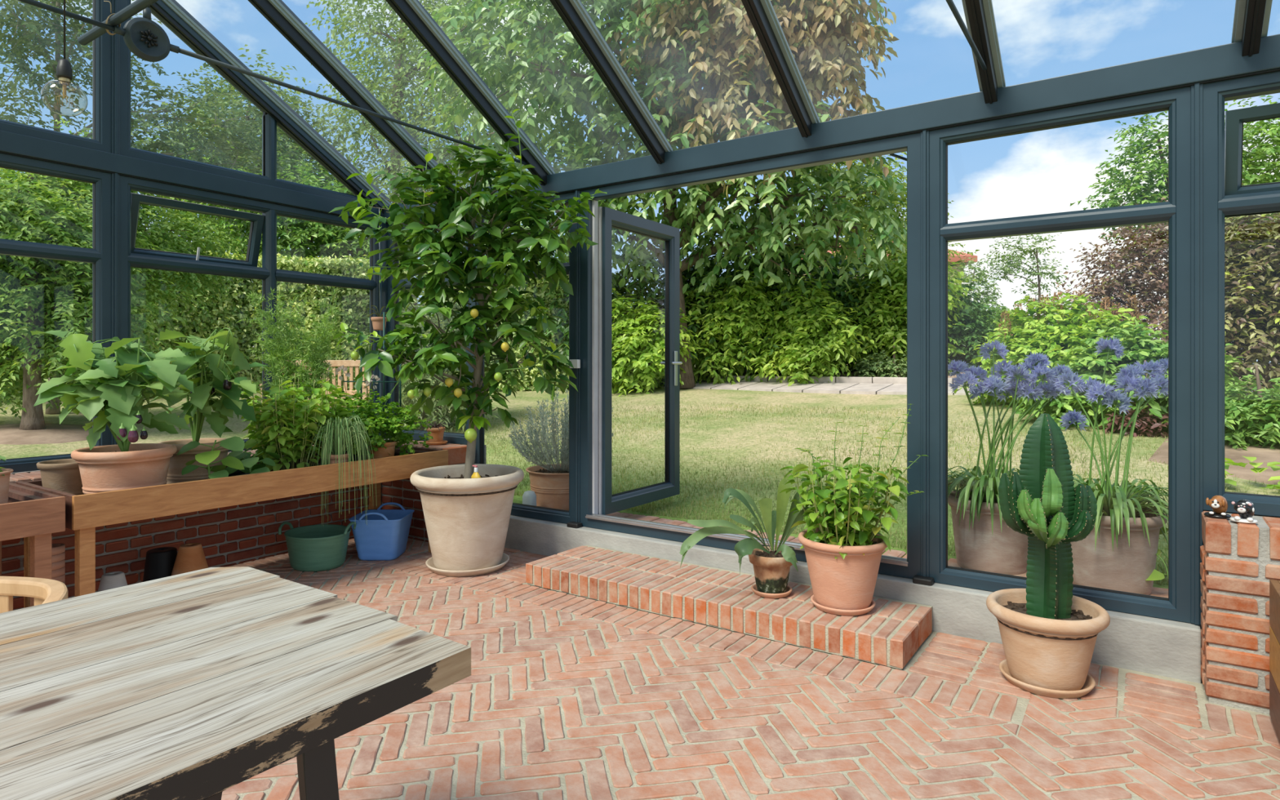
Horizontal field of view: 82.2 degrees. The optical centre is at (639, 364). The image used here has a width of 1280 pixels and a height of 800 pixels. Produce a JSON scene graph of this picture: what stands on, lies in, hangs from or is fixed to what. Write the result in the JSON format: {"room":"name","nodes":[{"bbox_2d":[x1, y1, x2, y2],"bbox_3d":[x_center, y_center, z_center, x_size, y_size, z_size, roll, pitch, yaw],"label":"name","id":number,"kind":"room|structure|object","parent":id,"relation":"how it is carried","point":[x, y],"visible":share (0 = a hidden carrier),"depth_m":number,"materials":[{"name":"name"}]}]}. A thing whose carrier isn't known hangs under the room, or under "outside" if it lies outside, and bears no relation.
{"room":"sunroom","nodes":[
{"label":"sunroom","id":0,"kind":"room"},
{"bbox_2d":[0,0,391,610],"bbox_3d":[-3.349,-0.557,3.883,0.490,3.734,5.040,0,0,34],"label":"wall","id":1,"kind":"structure","parent":0,"point":[234,535],"depth_m":4.45,"materials":[{"name":"metal"}]},
{"bbox_2d":[0,153,111,473],"bbox_3d":[-3.440,-0.275,3.945,0.070,1.721,1.000,0,0,34],"label":"window","id":2,"kind":"structure","parent":1,"relation":"in","point":[100,255],"depth_m":4.26,"materials":[{"name":"metal"}]},
{"bbox_2d":[0,0,111,152],"bbox_3d":[-3.440,-1.982,3.945,0.070,1.474,1.000,0,0,34],"label":"window","id":3,"kind":"structure","parent":1,"relation":"in","point":[100,140],"depth_m":4.30,"materials":[{"name":"metal"}]},
{"bbox_2d":[119,0,369,204],"bbox_3d":[-2.596,-1.819,5.182,0.070,1.149,1.915,0,0,34],"label":"window","id":4,"kind":"structure","parent":1,"relation":"in","point":[268,177],"depth_m":4.85,"materials":[{"name":"metal"}]},
{"bbox_2d":[119,175,377,452],"bbox_3d":[-2.662,-0.275,5.182,0.180,1.721,1.840,0,0,34],"label":"window","id":5,"kind":"structure","parent":1,"relation":"in","point":[264,224],"depth_m":4.92,"materials":[{"name":"metal"}]},
{"bbox_2d":[525,463,568,510],"bbox_3d":[-0.606,0.935,5.571,0.520,0.290,0.520,0,0,34],"label":"pot","id":6,"kind":"object","parent":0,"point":[550,485],"depth_m":5.37,"materials":[{"name":"ceramic"}]},
{"bbox_2d":[149,0,1272,213],"bbox_3d":[-0.026,-1.957,1.674,8.330,1.643,5.104,0,0,34],"label":"ceiling","id":7,"kind":"structure","parent":0,"point":[1251,17],"depth_m":4.26,"materials":[{"name":"metal"}]},
{"bbox_2d":[40,0,87,116],"bbox_3d":[-1.923,-1.669,2.450,0.125,1.676,0.125,0,0,34],"label":"pendant lamp","id":8,"kind":"object","parent":7,"relation":"hanging from","point":[64,68],"visible":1,"depth_m":2.44,"materials":[{"name":"clear glass"}]},
{"bbox_2d":[56,58,72,80],"bbox_3d":[-1.923,-0.986,2.450,0.042,0.063,0.042,0,0,34],"label":"socket","id":9,"kind":"object","parent":8,"relation":"attached to","point":[64,68],"depth_m":2.44,"materials":[{"name":"black plastic"}]},
{"bbox_2d":[17,0,528,164],"bbox_3d":[-1.981,-1.938,2.944,0.049,1.432,4.714,0,0,34],"label":"rod","id":10,"kind":"object","parent":7,"relation":"attached to","point":[147,40],"visible":0.99,"depth_m":2.96,"materials":[{"name":"paint"}]},
{"bbox_2d":[77,0,158,45],"bbox_3d":[-1.122,-1.344,2.214,2.850,0.115,0.055,0,0,34],"label":"pole","id":11,"kind":"object","parent":10,"relation":"attached to","point":[117,19],"visible":1,"depth_m":2.82,"materials":[{"name":"metal"}]},
{"bbox_2d":[945,0,986,70],"bbox_3d":[0.277,-1.938,1.403,0.049,1.432,4.714,0,0,34],"label":"rod","id":12,"kind":"object","parent":7,"relation":"attached to","point":[954,11],"visible":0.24,"depth_m":2.87,"materials":[{"name":"paint"}]},
{"bbox_2d":[221,537,1279,799],"bbox_3d":[0.061,1.289,1.447,7.930,0.063,4.860,0,0,34],"label":"floor","id":13,"kind":"structure","parent":0,"point":[565,695],"depth_m":2.55,"materials":[{"name":"brick"}]},
{"bbox_2d":[0,482,65,606],"bbox_3d":[-3.072,0.917,3.020,0.760,0.685,0.925,0,0,34],"label":"bench","id":14,"kind":"object","parent":13,"relation":"on","point":[35,513],"visible":0.7,"depth_m":3.13,"materials":[{"name":"brown wood"}]},
{"bbox_2d":[0,455,13,503],"bbox_3d":[-2.831,0.532,3.164,0.247,0.330,0.195,0,0,34],"label":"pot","id":15,"kind":"object","parent":14,"relation":"on","point":[5,473],"visible":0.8,"depth_m":3.18,"materials":[{"name":"ceramic"}]},
{"bbox_2d":[0,576,67,613],"bbox_3d":[-1.837,0.924,1.817,0.605,0.672,0.462,0,0,0],"label":"garden chair","id":16,"kind":"object","parent":13,"relation":"on","point":[43,590],"visible":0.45,"depth_m":2.00,"materials":[{"name":"brown wood"}]},
{"bbox_2d":[51,543,65,584],"bbox_3d":[-2.685,1.044,3.339,0.104,0.432,0.104,0,0,34],"label":"pots","id":17,"kind":"object","parent":13,"relation":"on","point":[58,553],"visible":0.1,"depth_m":3.33,"materials":[{"name":"ceramic"}]},
{"bbox_2d":[97,571,127,591],"bbox_3d":[-2.596,1.145,3.612,0.190,0.230,0.190,0,0,34],"label":"pot","id":18,"kind":"object","parent":13,"relation":"on","point":[113,580],"visible":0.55,"depth_m":3.58,"materials":[{"name":"ceramic"}]},
{"bbox_2d":[142,546,177,582],"bbox_3d":[-2.633,1.140,4.036,0.200,0.240,0.200,0,0,34],"label":"pot","id":19,"kind":"object","parent":13,"relation":"on","point":[159,562],"visible":0.56,"depth_m":3.97,"materials":[{"name":"black plastic"}]},
{"bbox_2d":[170,542,208,576],"bbox_3d":[-2.464,1.124,4.018,0.200,0.272,0.200,0,0,34],"label":"pots","id":20,"kind":"object","parent":13,"relation":"on","point":[190,557],"visible":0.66,"depth_m":3.97,"materials":[{"name":"orange ceramic"}]},
{"bbox_2d":[14,445,448,608],"bbox_3d":[-2.202,0.919,4.296,0.760,0.682,2.105,0,0,34],"label":"bench","id":21,"kind":"object","parent":13,"relation":"on","point":[85,513],"visible":0.41,"depth_m":3.68,"materials":[{"name":"brown wood"}]},
{"bbox_2d":[36,458,84,495],"bbox_3d":[-2.892,0.592,3.692,0.230,0.210,0.230,0,0,34],"label":"flower pot","id":22,"kind":"object","parent":21,"relation":"on","point":[64,475],"visible":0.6,"depth_m":3.61,"materials":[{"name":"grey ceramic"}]},
{"bbox_2d":[30,329,194,494],"bbox_3d":[-2.570,0.263,3.568,0.714,0.868,0.566,0,0,34],"label":"potted aubergine","id":23,"kind":"object","parent":21,"relation":"on","point":[105,390],"visible":0.97,"depth_m":3.51,"materials":[{"name":"plant"}]},
{"bbox_2d":[71,443,177,494],"bbox_3d":[-2.547,0.554,3.630,0.430,0.285,0.430,0,0,34],"label":"pot","id":24,"kind":"object","parent":23,"relation":"on","point":[108,468],"depth_m":3.49,"materials":[{"name":"ceramic"}]},
{"bbox_2d":[146,327,267,484],"bbox_3d":[-2.388,0.251,4.008,0.789,0.892,0.505,0,0,34],"label":"potted aubergine","id":25,"kind":"object","parent":21,"relation":"on","point":[206,384],"visible":0.73,"depth_m":3.94,"materials":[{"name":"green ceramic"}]},
{"bbox_2d":[158,437,228,484],"bbox_3d":[-2.477,0.562,4.087,0.370,0.270,0.370,0,0,34],"label":"pot","id":26,"kind":"object","parent":25,"relation":"on","point":[177,463],"depth_m":3.96,"materials":[{"name":"beige ceramic"}]},
{"bbox_2d":[176,435,244,480],"bbox_3d":[-2.248,0.538,3.838,0.339,0.318,0.279,0,0,34],"label":"squash","id":27,"kind":"object","parent":21,"relation":"on","point":[233,443],"visible":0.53,"depth_m":3.81,"materials":[{"name":"green plant"}]},
{"bbox_2d":[224,450,280,475],"bbox_3d":[-2.156,0.582,4.057,0.257,0.230,0.292,0,0,-7],"label":"squash","id":28,"kind":"object","parent":21,"relation":"on","point":[250,463],"visible":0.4,"depth_m":4.02,"materials":[{"name":"green plant"}]},
{"bbox_2d":[235,287,349,463],"bbox_3d":[-2.247,0.081,4.757,0.621,1.232,0.497,0,0,-3],"label":"dill","id":29,"kind":"object","parent":21,"relation":"on","point":[304,376],"visible":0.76,"depth_m":4.71,"materials":[{"name":"green plant"}]},
{"bbox_2d":[240,373,351,471],"bbox_3d":[-2.098,0.373,4.441,0.625,0.648,0.617,0,0,-35],"label":"basil","id":30,"kind":"object","parent":21,"relation":"on","point":[295,434],"visible":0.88,"depth_m":4.28,"materials":[{"name":"green plant"}]},
{"bbox_2d":[270,462,322,471],"bbox_3d":[-2.094,0.657,4.419,0.344,0.080,0.344,0,0,34],"label":"tray","id":31,"kind":"object","parent":30,"relation":"on","point":[291,466],"depth_m":4.37,"materials":[{"name":"black plastic"}]},
{"bbox_2d":[306,414,377,525],"bbox_3d":[-1.810,0.639,4.404,0.431,0.673,0.415,0,0,0],"label":"chives","id":32,"kind":"object","parent":21,"relation":"on","point":[339,439],"visible":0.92,"depth_m":4.35,"materials":[{"name":"plant"}]},
{"bbox_2d":[325,452,349,464],"bbox_3d":[-1.819,0.617,4.413,0.132,0.160,0.132,0,0,34],"label":"pot","id":33,"kind":"object","parent":32,"relation":"on","point":[345,455],"depth_m":4.36,"materials":[{"name":"ceramic"}]},
{"bbox_2d":[322,362,413,462],"bbox_3d":[-1.863,0.311,5.080,0.718,0.773,0.426,0,0,-15],"label":"geranium","id":34,"kind":"object","parent":21,"relation":"on","point":[337,370],"visible":0.12,"depth_m":5.01,"materials":[{"name":"green plant"}]},
{"bbox_2d":[344,311,401,413],"bbox_3d":[-1.879,0.005,5.150,0.404,0.743,0.012,0,0,0],"label":"trellis","id":35,"kind":"object","parent":34,"relation":"in","point":[384,381],"visible":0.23,"depth_m":5.15,"materials":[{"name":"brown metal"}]},
{"bbox_2d":[332,388,433,459],"bbox_3d":[-1.719,0.426,4.817,0.503,0.541,0.658,0,0,40],"label":"potted plant","id":36,"kind":"object","parent":21,"relation":"on","point":[381,448],"visible":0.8,"depth_m":4.77,"materials":[{"name":"green plant"}]},
{"bbox_2d":[365,440,397,459],"bbox_3d":[-1.696,0.600,4.789,0.210,0.195,0.210,0,0,34],"label":"pot","id":37,"kind":"object","parent":36,"relation":"on","point":[379,451],"depth_m":4.71,"materials":[{"name":"orange ceramic"}]},
{"bbox_2d":[0,566,471,799],"bbox_3d":[-1.222,0.885,0.748,1.038,0.764,2.057,0,0,34],"label":"work table","id":38,"kind":"object","parent":13,"relation":"on","point":[195,685],"visible":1,"depth_m":1.17,"materials":[{"name":"beige wood"}]},
{"bbox_2d":[278,521,356,571],"bbox_3d":[-2.019,1.124,4.598,0.438,0.273,0.374,0,0,34],"label":"tub","id":39,"kind":"object","parent":13,"relation":"on","point":[321,547],"visible":1,"depth_m":4.47,"materials":[{"name":"plastic"}]},
{"bbox_2d":[348,502,414,560],"bbox_3d":[-1.695,1.099,4.825,0.340,0.322,0.348,0,0,0],"label":"tub","id":40,"kind":"object","parent":13,"relation":"on","point":[384,535],"visible":0.98,"depth_m":4.69,"materials":[{"name":"plastic"}]},
{"bbox_2d":[425,552,509,577],"bbox_3d":[-1.071,1.238,4.569,0.510,0.045,0.510,0,0,34],"label":"saucer","id":41,"kind":"object","parent":13,"relation":"on","point":[429,563],"visible":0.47,"depth_m":4.37,"materials":[{"name":"ceramic"}]},
{"bbox_2d":[328,109,607,570],"bbox_3d":[-1.060,-0.153,4.481,1.687,2.802,0.879,0,0,-6],"label":"tree","id":42,"kind":"object","parent":13,"relation":"on","point":[467,518],"visible":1,"depth_m":4.39,"materials":[{"name":"green plant"}]},
{"bbox_2d":[525,545,932,669],"bbox_3d":[0.367,1.200,3.839,2.107,0.121,0.549,0,0,34],"label":"brick step","id":43,"kind":"structure","parent":13,"relation":"on","point":[891,633],"depth_m":3.58,"materials":[{"name":"brick"}]},
{"bbox_2d":[751,583,792,598],"bbox_3d":[0.657,1.127,3.659,0.204,0.025,0.204,0,0,34],"label":"saucer","id":44,"kind":"object","parent":43,"relation":"on","point":[753,587],"visible":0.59,"depth_m":3.58,"materials":[{"name":"ceramic"}]},
{"bbox_2d":[679,475,811,593],"bbox_3d":[0.530,0.844,3.618,0.708,0.563,0.300,0,0,-4],"label":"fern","id":45,"kind":"object","parent":44,"relation":"on","point":[771,564],"visible":0.94,"depth_m":3.59,"materials":[{"name":"plant"}]},
{"bbox_2d":[810,594,875,615],"bbox_3d":[0.953,1.123,3.450,0.296,0.031,0.296,0,0,34],"label":"saucer","id":46,"kind":"object","parent":43,"relation":"on","point":[836,611],"visible":0.44,"depth_m":3.33,"materials":[{"name":"ceramic"}]},
{"bbox_2d":[779,404,928,609],"bbox_3d":[0.949,0.653,3.450,0.554,0.938,0.608,0,0,-38],"label":"basil","id":47,"kind":"object","parent":46,"relation":"on","point":[843,550],"visible":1,"depth_m":3.33,"materials":[{"name":"plant"}]},
{"bbox_2d":[999,658,1095,698],"bbox_3d":[1.611,1.242,2.908,0.336,0.037,0.336,0,0,34],"label":"saucer","id":48,"kind":"object","parent":13,"relation":"on","point":[1090,683],"visible":0.39,"depth_m":2.79,"materials":[{"name":"beige ceramic"}]},
{"bbox_2d":[986,413,1110,690],"bbox_3d":[1.604,0.722,2.907,0.442,1.052,0.429,0,0,-12],"label":"potted cactus","id":49,"kind":"object","parent":48,"relation":"on","point":[1048,633],"visible":1,"depth_m":2.85,"materials":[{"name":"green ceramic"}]},
{"bbox_2d":[986,588,1110,690],"bbox_3d":[1.611,1.098,2.908,0.430,0.300,0.430,0,0,34],"label":"pot","id":50,"kind":"object","parent":49,"relation":"on","point":[1047,646],"depth_m":2.79,"materials":[{"name":"beige ceramic"}]},
{"bbox_2d":[1269,579,1279,741],"bbox_3d":[2.511,1.000,2.100,1.024,0.480,0.500,0,0,34],"label":"wooden box","id":51,"kind":"object","parent":13,"relation":"on","point":[1274,585],"visible":1,"depth_m":2.50,"materials":[{"name":"brown wood"}]},
{"bbox_2d":[748,546,795,593],"bbox_3d":[0.657,1.031,3.659,0.236,0.190,0.236,0,0,34],"label":"pot","id":52,"kind":"object","parent":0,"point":[771,569],"depth_m":3.59,"materials":[{"name":"ceramic"}]},
{"bbox_2d":[382,34,1279,715],"bbox_3d":[1.264,0.022,3.564,8.330,2.575,0.407,0,0,34],"label":"wall","id":53,"kind":"structure","parent":0,"point":[1233,564],"depth_m":3.15,"materials":[{"name":"metal"}]},
{"bbox_2d":[387,217,470,444],"bbox_3d":[-1.619,-0.275,5.651,0.975,1.721,0.070,0,0,34],"label":"window","id":54,"kind":"structure","parent":53,"relation":"in","point":[452,437],"depth_m":5.87,"materials":[{"name":"metal"}]},
{"bbox_2d":[425,440,448,444],"bbox_3d":[-1.498,0.574,5.380,0.170,0.021,0.170,0,0,34],"label":"saucer","id":55,"kind":"object","parent":53,"relation":"on","point":[444,442],"visible":0.75,"depth_m":5.32,"materials":[{"name":"orange ceramic"}]},
{"bbox_2d":[417,417,449,442],"bbox_3d":[-1.487,0.480,5.385,0.210,0.194,0.260,0,0,34],"label":"potted plant","id":56,"kind":"object","parent":55,"relation":"on","point":[437,433],"visible":0.94,"depth_m":5.34,"materials":[{"name":"orange ceramic"}]},
{"bbox_2d":[470,191,574,524],"bbox_3d":[-0.810,-0.043,5.098,0.985,2.185,0.070,0,0,34],"label":"window","id":57,"kind":"structure","parent":53,"relation":"in","point":[551,514],"depth_m":4.85,"materials":[{"name":"metal"}]},
{"bbox_2d":[580,133,920,578],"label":"door","id":58,"kind":"structure","parent":53,"relation":"in","point":[597,500],"depth_m":4.74,"materials":[{"name":"metal"}]},
{"bbox_2d":[606,511,1201,645],"bbox_3d":[1.582,1.156,3.915,6.600,0.168,0.510,0,0,34],"label":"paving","id":59,"kind":"structure","parent":53,"relation":"attached to","point":[1158,592],"depth_m":4.58,"materials":[{"name":"grey stone"}]},
{"bbox_2d":[947,339,1076,575],"bbox_3d":[1.863,0.472,3.911,0.838,1.216,0.740,0,0,-23],"label":"agapanthus","id":60,"kind":"object","parent":59,"relation":"on","point":[984,541],"visible":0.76,"depth_m":3.82,"materials":[{"name":"plant"}]},
{"bbox_2d":[947,489,1028,575],"bbox_3d":[1.866,0.890,3.896,0.450,0.380,0.450,0,0,34],"label":"pot","id":61,"kind":"object","parent":60,"relation":"on","point":[1005,551],"depth_m":3.75,"materials":[{"name":"ceramic"}]},
{"bbox_2d":[1053,336,1168,595],"bbox_3d":[2.279,0.469,3.605,0.776,1.222,0.895,0,0,26],"label":"agapanthus","id":62,"kind":"object","parent":59,"relation":"on","point":[1119,553],"visible":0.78,"depth_m":3.48,"materials":[{"name":"plant"}]},
{"bbox_2d":[1070,507,1167,595],"bbox_3d":[2.280,0.890,3.553,0.450,0.380,0.450,0,0,34],"label":"pot","id":63,"kind":"object","parent":62,"relation":"on","point":[1125,568],"depth_m":3.39,"materials":[{"name":"ceramic"}]},
{"bbox_2d":[928,86,1191,622],"bbox_3d":[1.838,-0.043,3.292,1.012,2.185,0.070,0,0,34],"label":"window","id":64,"kind":"structure","parent":53,"relation":"in","point":[1176,211],"depth_m":3.16,"materials":[{"name":"metal"}]},
{"bbox_2d":[1204,495,1231,518],"bbox_3d":[2.217,0.544,2.814,0.084,0.078,0.090,0,0,34],"label":"animal figurine","id":65,"kind":"object","parent":53,"relation":"on","point":[1219,504],"visible":1,"depth_m":2.79,"materials":[{"name":"brown ceramic"}]},
{"bbox_2d":[1203,71,1279,516],"bbox_3d":[2.734,-0.275,2.739,1.011,1.721,0.166,0,0,34],"label":"window","id":66,"kind":"structure","parent":53,"relation":"in","point":[1224,196],"depth_m":2.93,"materials":[{"name":"metal"}]},
{"bbox_2d":[1229,499,1257,523],"bbox_3d":[2.246,0.544,2.727,0.084,0.078,0.090,0,0,34],"label":"animal figurine","id":67,"kind":"object","parent":53,"relation":"on","point":[1245,508],"visible":1,"depth_m":2.71,"materials":[{"name":"black ceramic"}]},
{"bbox_2d":[798,527,887,609],"bbox_3d":[0.953,0.965,3.450,0.410,0.315,0.410,0,0,34],"label":"pot","id":68,"kind":"object","parent":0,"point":[843,575],"depth_m":3.32,"materials":[{"name":"ceramic"}]},
{"label":"outside","id":69,"kind":"structure","parent":0,"visible":0},
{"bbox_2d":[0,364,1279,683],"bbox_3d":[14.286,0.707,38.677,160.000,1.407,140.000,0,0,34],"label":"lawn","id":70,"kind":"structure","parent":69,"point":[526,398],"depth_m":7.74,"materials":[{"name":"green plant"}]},
{"bbox_2d":[0,422,92,444],"bbox_3d":[-6.626,0.764,8.000,1.664,0.154,1.352,0,0,34],"label":"soil bed","id":71,"kind":"object","parent":70,"relation":"on","point":[10,433],"visible":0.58,"depth_m":7.79,"materials":[{"name":"brown soil"}]},
{"bbox_2d":[0,115,248,430],"bbox_3d":[-6.881,-1.033,8.749,3.561,3.638,3.824,0,0,-4],"label":"tree","id":72,"kind":"object","parent":70,"relation":"on","point":[55,211],"visible":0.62,"depth_m":7.95,"materials":[{"name":"green plant"}]},
{"bbox_2d":[0,0,307,413],"bbox_3d":[-6.966,-2.585,10.063,3.232,6.462,4.670,0,0,34],"label":"tree","id":73,"kind":"object","parent":70,"relation":"on","point":[28,39],"visible":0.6,"depth_m":9.64,"materials":[{"name":"green plant"}]},
{"bbox_2d":[0,243,413,401],"bbox_3d":[-8.875,-0.724,10.886,11.258,2.713,2.497,0,0,-40],"label":"clipped hedge","id":74,"kind":"object","parent":70,"relation":"on","point":[352,302],"visible":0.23,"depth_m":12.93,"materials":[{"name":"green plant"}]},
{"bbox_2d":[134,44,368,237],"bbox_3d":[-8.920,-3.406,17.077,5.430,7.434,3.674,0,0,-7],"label":"tree","id":75,"kind":"object","parent":70,"relation":"on","point":[295,106],"visible":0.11,"depth_m":16.53,"materials":[{"name":"green plant"}]},
{"bbox_2d":[154,137,432,287],"bbox_3d":[-7.474,-2.210,15.780,5.851,5.169,3.807,0,0,27],"label":"yew tree","id":76,"kind":"object","parent":70,"relation":"on","point":[326,237],"visible":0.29,"depth_m":14.96,"materials":[{"name":"green plant"}]},
{"bbox_2d":[259,360,369,420],"bbox_3d":[-3.883,0.402,8.970,1.270,0.910,0.540,0,0,0],"label":"garden bench","id":77,"kind":"object","parent":70,"relation":"on","point":[351,363],"visible":0.2,"depth_m":9.19,"materials":[{"name":"brown wood"}]},
{"bbox_2d":[347,271,497,432],"bbox_3d":[-2.814,0.074,9.503,1.641,2.638,2.215,0,0,-43],"label":"shrub","id":78,"kind":"object","parent":70,"relation":"on","point":[440,411],"visible":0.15,"depth_m":9.22,"materials":[{"name":"green plant"}]},
{"bbox_2d":[297,0,581,309],"bbox_3d":[-4.528,-5.985,18.621,8.013,12.102,6.347,0,0,22],"label":"birch tree","id":79,"kind":"object","parent":70,"relation":"on","point":[402,77],"visible":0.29,"depth_m":17.82,"materials":[{"name":"green plant"}]},
{"bbox_2d":[420,263,568,391],"bbox_3d":[-2.300,-0.652,13.571,3.371,2.535,1.360,0,0,-7],"label":"bush","id":80,"kind":"object","parent":70,"relation":"on","point":[529,378],"visible":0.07,"depth_m":13.19,"materials":[{"name":"green plant"}]},
{"bbox_2d":[508,383,613,510],"bbox_3d":[-0.618,0.611,5.580,0.859,0.938,0.808,0,0,-36],"label":"bush","id":81,"kind":"object","parent":70,"relation":"on","point":[549,482],"visible":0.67,"depth_m":5.43,"materials":[{"name":"green plant"}]},
{"bbox_2d":[612,287,701,396],"bbox_3d":[-0.063,-0.267,12.449,2.243,2.101,1.820,0,0,6],"label":"bush","id":82,"kind":"object","parent":70,"relation":"on","point":[633,347],"visible":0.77,"depth_m":12.11,"materials":[{"name":"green plant"}]},
{"bbox_2d":[413,0,906,388],"bbox_3d":[0.287,-5.549,12.432,8.373,11.976,6.147,0,0,-8],"label":"cherry tree","id":83,"kind":"object","parent":70,"relation":"on","point":[713,46],"visible":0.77,"depth_m":11.49,"materials":[{"name":"green plant"}]},
{"bbox_2d":[682,259,790,384],"bbox_3d":[1.556,-0.593,12.983,1.798,2.623,2.190,0,0,-41],"label":"bush","id":84,"kind":"object","parent":70,"relation":"on","point":[720,306],"visible":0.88,"depth_m":12.56,"materials":[{"name":"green plant"}]},
{"bbox_2d":[525,231,993,387],"bbox_3d":[1.974,-0.814,13.695,8.870,3.455,2.765,0,0,-1],"label":"bush","id":85,"kind":"object","parent":70,"relation":"on","point":[651,295],"visible":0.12,"depth_m":12.97,"materials":[{"name":"green plant"}]},
{"bbox_2d":[727,266,874,386],"bbox_3d":[2.716,-0.480,12.624,2.695,2.400,1.754,0,0,44],"label":"shrub","id":86,"kind":"object","parent":70,"relation":"on","point":[818,346],"visible":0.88,"depth_m":12.19,"materials":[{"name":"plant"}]},
{"bbox_2d":[784,239,977,364],"bbox_3d":[8.217,-1.953,28.500,7.226,5.425,5.600,0,0,0],"label":"brick house","id":87,"kind":"structure","parent":70,"relation":"on","point":[956,258],"depth_m":25.77,"materials":[{"name":"orange brick"}]},
{"bbox_2d":[787,151,982,283],"bbox_3d":[6.429,-3.171,20.145,5.092,6.879,3.530,0,0,-5],"label":"tree","id":88,"kind":"object","parent":70,"relation":"on","point":[861,202],"visible":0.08,"depth_m":19.53,"materials":[{"name":"green plant"}]},
{"bbox_2d":[613,374,1266,395],"bbox_3d":[4.029,0.308,10.886,13.394,0.330,1.086,0,0,34],"label":"paving","id":89,"kind":"structure","parent":70,"relation":"on","point":[844,385],"depth_m":11.64,"materials":[{"name":"grey stone"}]},
{"bbox_2d":[949,252,1013,328],"bbox_3d":[11.129,-1.721,24.021,2.261,3.908,1.887,0,0,-17],"label":"conifer","id":90,"kind":"object","parent":70,"relation":"on","point":[984,293],"visible":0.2,"depth_m":23.72,"materials":[{"name":"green plant"}]},
{"bbox_2d":[696,368,1279,380],"bbox_3d":[4.358,0.183,13.883,16.120,0.315,4.347,0,0,34],"label":"soil bed","id":91,"kind":"object","parent":70,"relation":"on","point":[845,372],"visible":0.04,"depth_m":12.54,"materials":[{"name":"brown soil"}]},
{"bbox_2d":[850,337,953,377],"bbox_3d":[4.268,0.041,12.049,1.637,0.996,0.923,0,0,20],"label":"clump","id":92,"kind":"object","parent":91,"relation":"on","point":[888,368],"visible":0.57,"depth_m":12.07,"materials":[{"name":"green plant"}]},
{"bbox_2d":[835,244,977,373],"bbox_3d":[4.475,-0.842,12.881,2.013,2.629,2.498,0,0,-26],"label":"shrub","id":93,"kind":"object","parent":91,"relation":"on","point":[899,282],"visible":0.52,"depth_m":12.53,"materials":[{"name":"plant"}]},
{"bbox_2d":[896,294,1004,372],"bbox_3d":[5.474,-0.324,12.977,2.071,1.834,1.546,0,0,1],"label":"bush","id":94,"kind":"object","parent":91,"relation":"on","point":[965,343],"visible":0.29,"depth_m":12.61,"materials":[{"name":"green plant"}]},
{"bbox_2d":[1050,196,1247,342],"bbox_3d":[6.975,-1.050,10.018,2.727,2.670,1.924,0,0,1],"label":"shrub","id":95,"kind":"object","parent":91,"relation":"on","point":[1160,284],"visible":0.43,"depth_m":9.83,"materials":[{"name":"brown plant"}]},
{"bbox_2d":[968,301,1034,361],"bbox_3d":[7.129,-0.214,14.306,2.074,2.021,2.092,0,0,-18],"label":"bush","id":96,"kind":"object","parent":70,"relation":"on","point":[998,312],"visible":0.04,"depth_m":14.25,"materials":[{"name":"green plant"}]},
{"bbox_2d":[974,232,1071,308],"bbox_3d":[8.412,-1.393,16.038,1.971,3.271,1.172,0,0,1],"label":"tree","id":97,"kind":"object","parent":70,"relation":"on","point":[1009,263],"visible":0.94,"depth_m":15.94,"materials":[{"name":"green plant"}]},
{"bbox_2d":[953,288,1168,415],"bbox_3d":[5.117,0.011,8.571,2.520,1.846,1.853,0,0,4],"label":"bush","id":98,"kind":"object","parent":70,"relation":"on","point":[1045,339],"visible":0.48,"depth_m":8.50,"materials":[{"name":"green plant"}]},
{"bbox_2d":[1069,95,1279,342],"bbox_3d":[10.787,-2.436,13.503,3.287,5.360,4.558,0,0,-42],"label":"tree","id":99,"kind":"object","parent":70,"relation":"on","point":[1260,152],"visible":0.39,"depth_m":13.69,"materials":[{"name":"green plant"}]},
{"bbox_2d":[1147,436,1279,484],"bbox_3d":[7.217,0.680,5.134,6.136,0.501,4.368,0,0,34],"label":"soil bed","id":100,"kind":"object","parent":70,"relation":"on","point":[1264,455],"visible":0.29,"depth_m":5.75,"materials":[{"name":"brown soil"}]},
{"bbox_2d":[1014,317,1246,431],"bbox_3d":[4.933,0.193,7.463,1.938,1.352,1.316,0,0,43],"label":"shrub","id":101,"kind":"object","parent":100,"relation":"on","point":[1093,366],"visible":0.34,"depth_m":7.34,"materials":[{"name":"green plant"}]},
{"bbox_2d":[1098,360,1168,437],"bbox_3d":[4.827,0.420,6.993,0.828,0.923,0.607,0,0,34],"label":"clump","id":102,"kind":"object","parent":100,"relation":"on","point":[1144,424],"visible":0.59,"depth_m":6.92,"materials":[{"name":"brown plant"}]},
{"bbox_2d":[1160,182,1279,402],"bbox_3d":[6.547,-0.625,7.489,2.145,2.455,1.572,0,0,-2],"label":"copper beech","id":103,"kind":"object","parent":100,"relation":"on","point":[1249,318],"visible":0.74,"depth_m":7.22,"materials":[{"name":"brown plant"}]},
{"bbox_2d":[1161,364,1279,450],"bbox_3d":[5.320,0.470,6.146,1.555,0.974,0.966,0,0,34],"label":"shrub","id":104,"kind":"object","parent":100,"relation":"on","point":[1245,418],"visible":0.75,"depth_m":6.07,"materials":[{"name":"green plant"}]},
{"bbox_2d":[1224,455,1279,488],"bbox_3d":[4.080,0.733,4.928,0.840,0.201,0.475,0,0,34],"label":"clump","id":105,"kind":"object","parent":100,"relation":"on","point":[1274,468],"visible":0.54,"depth_m":4.97,"materials":[{"name":"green plant"}]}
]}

